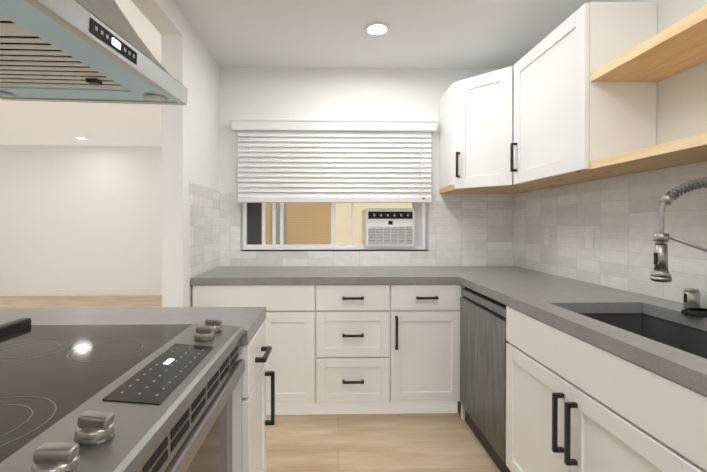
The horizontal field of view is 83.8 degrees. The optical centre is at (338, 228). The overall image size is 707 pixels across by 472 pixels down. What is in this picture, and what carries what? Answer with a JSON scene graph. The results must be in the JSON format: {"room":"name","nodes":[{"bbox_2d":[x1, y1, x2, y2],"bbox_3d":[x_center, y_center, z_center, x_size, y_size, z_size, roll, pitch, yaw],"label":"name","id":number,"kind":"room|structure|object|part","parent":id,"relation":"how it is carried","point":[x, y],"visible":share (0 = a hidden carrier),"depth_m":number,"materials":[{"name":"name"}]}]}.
{"room":"kitchen","nodes":[
{"label":"kitchen","id":0,"kind":"room"},
{"bbox_2d":[0,145,161,289],"bbox_3d":[-4.574,-0.110,6.735,7.020,2.580,0.100,0,0,-1],"label":"wall","id":1,"kind":"structure","parent":0,"point":[80,217],"depth_m":6.67,"materials":[{"name":"beige paint"}]},
{"bbox_2d":[0,289,161,295],"bbox_3d":[-4.612,1.095,6.685,6.980,0.110,0.014,0,0,-1],"label":"baseboard","id":2,"kind":"structure","parent":1,"relation":"attached to","point":[76,292],"depth_m":6.68,"materials":[{"name":"white wood"}]},
{"bbox_2d":[131,0,218,306],"bbox_3d":[-0.903,-0.059,-0.061,0.120,2.580,6.150,0,0,-1],"label":"wall","id":3,"kind":"structure","parent":0,"point":[190,141],"depth_m":2.27,"materials":[{"name":"white paint"}]},
{"bbox_2d":[0,0,187,104],"bbox_3d":[-0.732,-0.774,0.735,0.558,0.848,0.820,0,0,3],"label":"range hood","id":4,"kind":"object","parent":3,"relation":"attached to","point":[89,51],"visible":1,"depth_m":0.88,"materials":[{"name":"silver metal"}]},
{"bbox_2d":[189,161,706,308],"bbox_3d":[0.274,0.021,1.016,2.279,0.576,4.250,0,0,-1],"label":"tile backsplash","id":5,"kind":"structure","parent":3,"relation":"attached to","point":[619,214],"depth_m":2.46,"materials":[{"name":"white tile"}]},
{"bbox_2d":[544,227,550,244],"bbox_3d":[1.369,0.051,2.576,0.007,0.116,0.070,0,0,-1],"label":"electrical outlet plate","id":6,"kind":"object","parent":5,"relation":"attached to","point":[547,235],"visible":1,"depth_m":2.57,"materials":[{"name":"white plastic"}]},
{"bbox_2d":[585,227,593,248],"bbox_3d":[1.379,0.054,2.161,0.007,0.116,0.070,0,0,-1],"label":"switch plate","id":7,"kind":"object","parent":5,"relation":"attached to","point":[589,237],"visible":1,"depth_m":2.15,"materials":[{"name":"white plastic"}]},
{"bbox_2d":[0,295,500,471],"bbox_3d":[-3.225,1.232,1.823,9.540,0.090,10.000,0,0,-1],"label":"floor","id":8,"kind":"structure","parent":0,"point":[427,442],"depth_m":2.20,"materials":[{"name":"brown wood"}]},
{"bbox_2d":[0,318,244,471],"bbox_3d":[-0.594,0.726,0.791,0.663,0.937,0.764,0,0,-1],"label":"range","id":9,"kind":"object","parent":8,"relation":"on","point":[122,398],"visible":1,"depth_m":0.74,"materials":[{"name":"silver metal"}]},
{"bbox_2d":[232,320,271,471],"bbox_3d":[-0.607,0.786,1.349,0.665,0.868,0.338,0,0,-1],"label":"base cabinet","id":10,"kind":"object","parent":8,"relation":"on","point":[250,422],"depth_m":1.25,"materials":[{"name":"white wood"}]},
{"bbox_2d":[0,307,265,344],"bbox_3d":[-0.879,0.337,0.190,1.258,0.044,2.645,0,0,-1],"label":"countertop","id":11,"kind":"structure","parent":10,"relation":"on","point":[250,320],"depth_m":1.38,"materials":[{"name":"stone"}]},
{"bbox_2d":[193,285,316,414],"bbox_3d":[-0.521,0.776,2.710,0.749,0.868,0.624,0,0,-1],"label":"base cabinet","id":12,"kind":"object","parent":8,"relation":"on","point":[291,310],"depth_m":2.40,"materials":[{"name":"white wood"}]},
{"bbox_2d":[191,266,458,284],"bbox_3d":[-0.087,0.318,2.710,1.620,0.044,0.638,0,0,-1],"label":"countertop","id":13,"kind":"structure","parent":12,"relation":"on","point":[222,275],"depth_m":2.47,"materials":[{"name":"stone"}]},
{"bbox_2d":[317,284,404,413],"bbox_3d":[0.083,0.776,2.723,0.588,0.868,0.624,0,0,-1],"label":"base cabinet","id":14,"kind":"object","parent":8,"relation":"on","point":[365,348],"depth_m":2.42,"materials":[{"name":"white wood"}]},
{"bbox_2d":[405,284,464,419],"bbox_3d":[0.546,0.775,2.730,0.470,0.868,0.630,0,0,-1],"label":"base cabinet","id":15,"kind":"object","parent":8,"relation":"on","point":[432,311],"depth_m":2.43,"materials":[{"name":"white wood"}]},
{"bbox_3d":[0.776,0.763,2.433,0.024,0.839,0.026,0,0,-1],"label":"corner base cabinet filler","id":16,"kind":"part","parent":15,"relation":"part of","materials":[{"name":"white wood"}]},
{"bbox_2d":[460,287,510,471],"bbox_3d":[1.066,0.783,2.113,0.627,0.864,0.622,0,0,-1],"label":"dishwasher","id":17,"kind":"object","parent":8,"relation":"on","point":[483,341],"visible":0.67,"depth_m":2.03,"materials":[{"name":"grey"}]},
{"bbox_2d":[670,380,706,471],"bbox_3d":[1.106,0.793,0.387,0.628,0.868,1.034,0,0,-1],"label":"base cabinet","id":18,"kind":"object","parent":8,"relation":"on","point":[688,407],"depth_m":0.88,"materials":[{"name":"white wood"}]},
{"bbox_2d":[443,266,706,395],"bbox_3d":[1.091,0.331,0.983,0.633,0.044,4.143,0,0,-1],"label":"countertop","id":19,"kind":"structure","parent":18,"relation":"on","point":[559,302],"depth_m":1.59,"materials":[{"name":"stone"}]},
{"bbox_2d":[578,313,706,358],"bbox_3d":[1.059,0.472,1.256,0.410,0.239,0.730,0,0,-1],"label":"undermount sink","id":20,"kind":"object","parent":19,"relation":"in","point":[689,339],"visible":0.02,"depth_m":1.53,"materials":[{"name":"metal"}]},
{"bbox_2d":[650,177,706,281],"bbox_3d":[1.213,0.070,1.240,0.341,0.473,0.189,0,0,-1],"label":"faucet","id":21,"kind":"object","parent":19,"relation":"on","point":[660,272],"visible":1,"depth_m":1.29,"materials":[{"name":"silver metal"}]},
{"bbox_2d":[683,288,699,308],"bbox_3d":[1.348,0.268,1.501,0.050,0.074,0.049,0,0,-1],"label":"air gap","id":22,"kind":"object","parent":19,"relation":"on","point":[691,297],"visible":0.94,"depth_m":1.49,"materials":[{"name":"silver metal"}]},
{"bbox_2d":[681,308,706,317],"bbox_3d":[1.313,0.300,1.391,0.171,0.010,0.133,0,0,-1],"label":"stopper","id":23,"kind":"object","parent":19,"relation":"on","point":[699,312],"visible":1,"depth_m":1.39,"materials":[{"name":"black rubber"}]},
{"bbox_2d":[0,0,595,145],"bbox_3d":[-3.225,-1.333,1.804,9.540,0.220,10.000,0,0,-1],"label":"ceiling","id":24,"kind":"structure","parent":0,"point":[460,34],"depth_m":2.59,"materials":[{"name":"paint"}]},
{"bbox_2d":[365,21,388,35],"bbox_3d":[0.237,-1.220,2.411,0.149,0.013,0.149,0,0,-7],"label":"recessed light","id":25,"kind":"object","parent":24,"relation":"in","point":[377,28],"depth_m":2.39,"materials":[{"name":"white plastic"}]},
{"bbox_2d":[219,67,498,250],"bbox_3d":[0.242,-0.013,3.115,2.550,2.440,0.150,0,0,-1],"label":"wall","id":26,"kind":"structure","parent":0,"point":[327,93],"depth_m":3.03,"materials":[{"name":"white paint"}]},
{"bbox_2d":[243,203,424,249],"bbox_3d":[-0.028,-0.305,3.103,1.450,0.955,0.139,0,0,-1],"label":"window","id":27,"kind":"structure","parent":26,"relation":"in","point":[253,226],"depth_m":3.14,"materials":[{"name":"metal"}]},
{"bbox_2d":[362,208,414,246],"bbox_3d":[0.399,-0.004,3.253,0.383,0.302,0.441,0,0,-1],"label":"air conditioner unit","id":28,"kind":"object","parent":27,"relation":"in","point":[388,227],"visible":1,"depth_m":3.04,"materials":[{"name":"white plastic"}]},
{"bbox_2d":[231,118,437,202],"bbox_3d":[-0.027,-0.504,2.984,1.545,0.625,0.091,0,0,-1],"label":"window blind","id":29,"kind":"object","parent":26,"relation":"attached to","point":[283,160],"visible":0.98,"depth_m":2.97,"materials":[{"name":"white"}]},
{"bbox_2d":[516,0,706,301],"bbox_3d":[1.511,0.011,-0.007,0.150,2.440,6.150,0,0,-1],"label":"wall","id":30,"kind":"structure","parent":0,"point":[681,105],"depth_m":1.61,"materials":[{"name":"white paint"}]},
{"bbox_2d":[439,66,513,188],"bbox_3d":[1.079,-0.631,2.723,0.591,0.728,0.658,0,0,-1],"label":"upper cabinet","id":31,"kind":"object","parent":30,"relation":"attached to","point":[476,126],"visible":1,"depth_m":2.56,"materials":[{"name":"white wood"}]},
{"bbox_2d":[439,133,706,193],"bbox_3d":[1.120,-0.268,0.981,0.585,0.034,4.148,0,0,-1],"label":"wood shelf","id":32,"kind":"object","parent":30,"relation":"attached to","point":[689,150],"visible":0.85,"depth_m":1.63,"materials":[{"name":"brown wood"}]},
{"bbox_2d":[510,2,656,184],"bbox_3d":[1.212,-0.626,2.058,0.354,0.728,0.672,0,0,-1],"label":"upper cabinet","id":33,"kind":"object","parent":30,"relation":"attached to","point":[570,116],"visible":1,"depth_m":1.74,"materials":[{"name":"white wood"}]},
{"bbox_2d":[591,5,706,81],"bbox_3d":[1.279,-0.647,0.314,0.296,0.039,2.813,0,0,-1],"label":"wood shelf","id":34,"kind":"object","parent":30,"relation":"attached to","point":[677,47],"visible":1,"depth_m":1.47,"materials":[{"name":"brown wood"}]},
{"label":"outside","id":35,"kind":"structure","parent":0,"visible":0},
{"bbox_2d":[265,203,411,246],"bbox_3d":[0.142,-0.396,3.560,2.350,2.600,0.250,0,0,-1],"label":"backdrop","id":36,"kind":"structure","parent":35,"point":[307,223],"depth_m":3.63,"materials":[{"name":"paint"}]}
]}

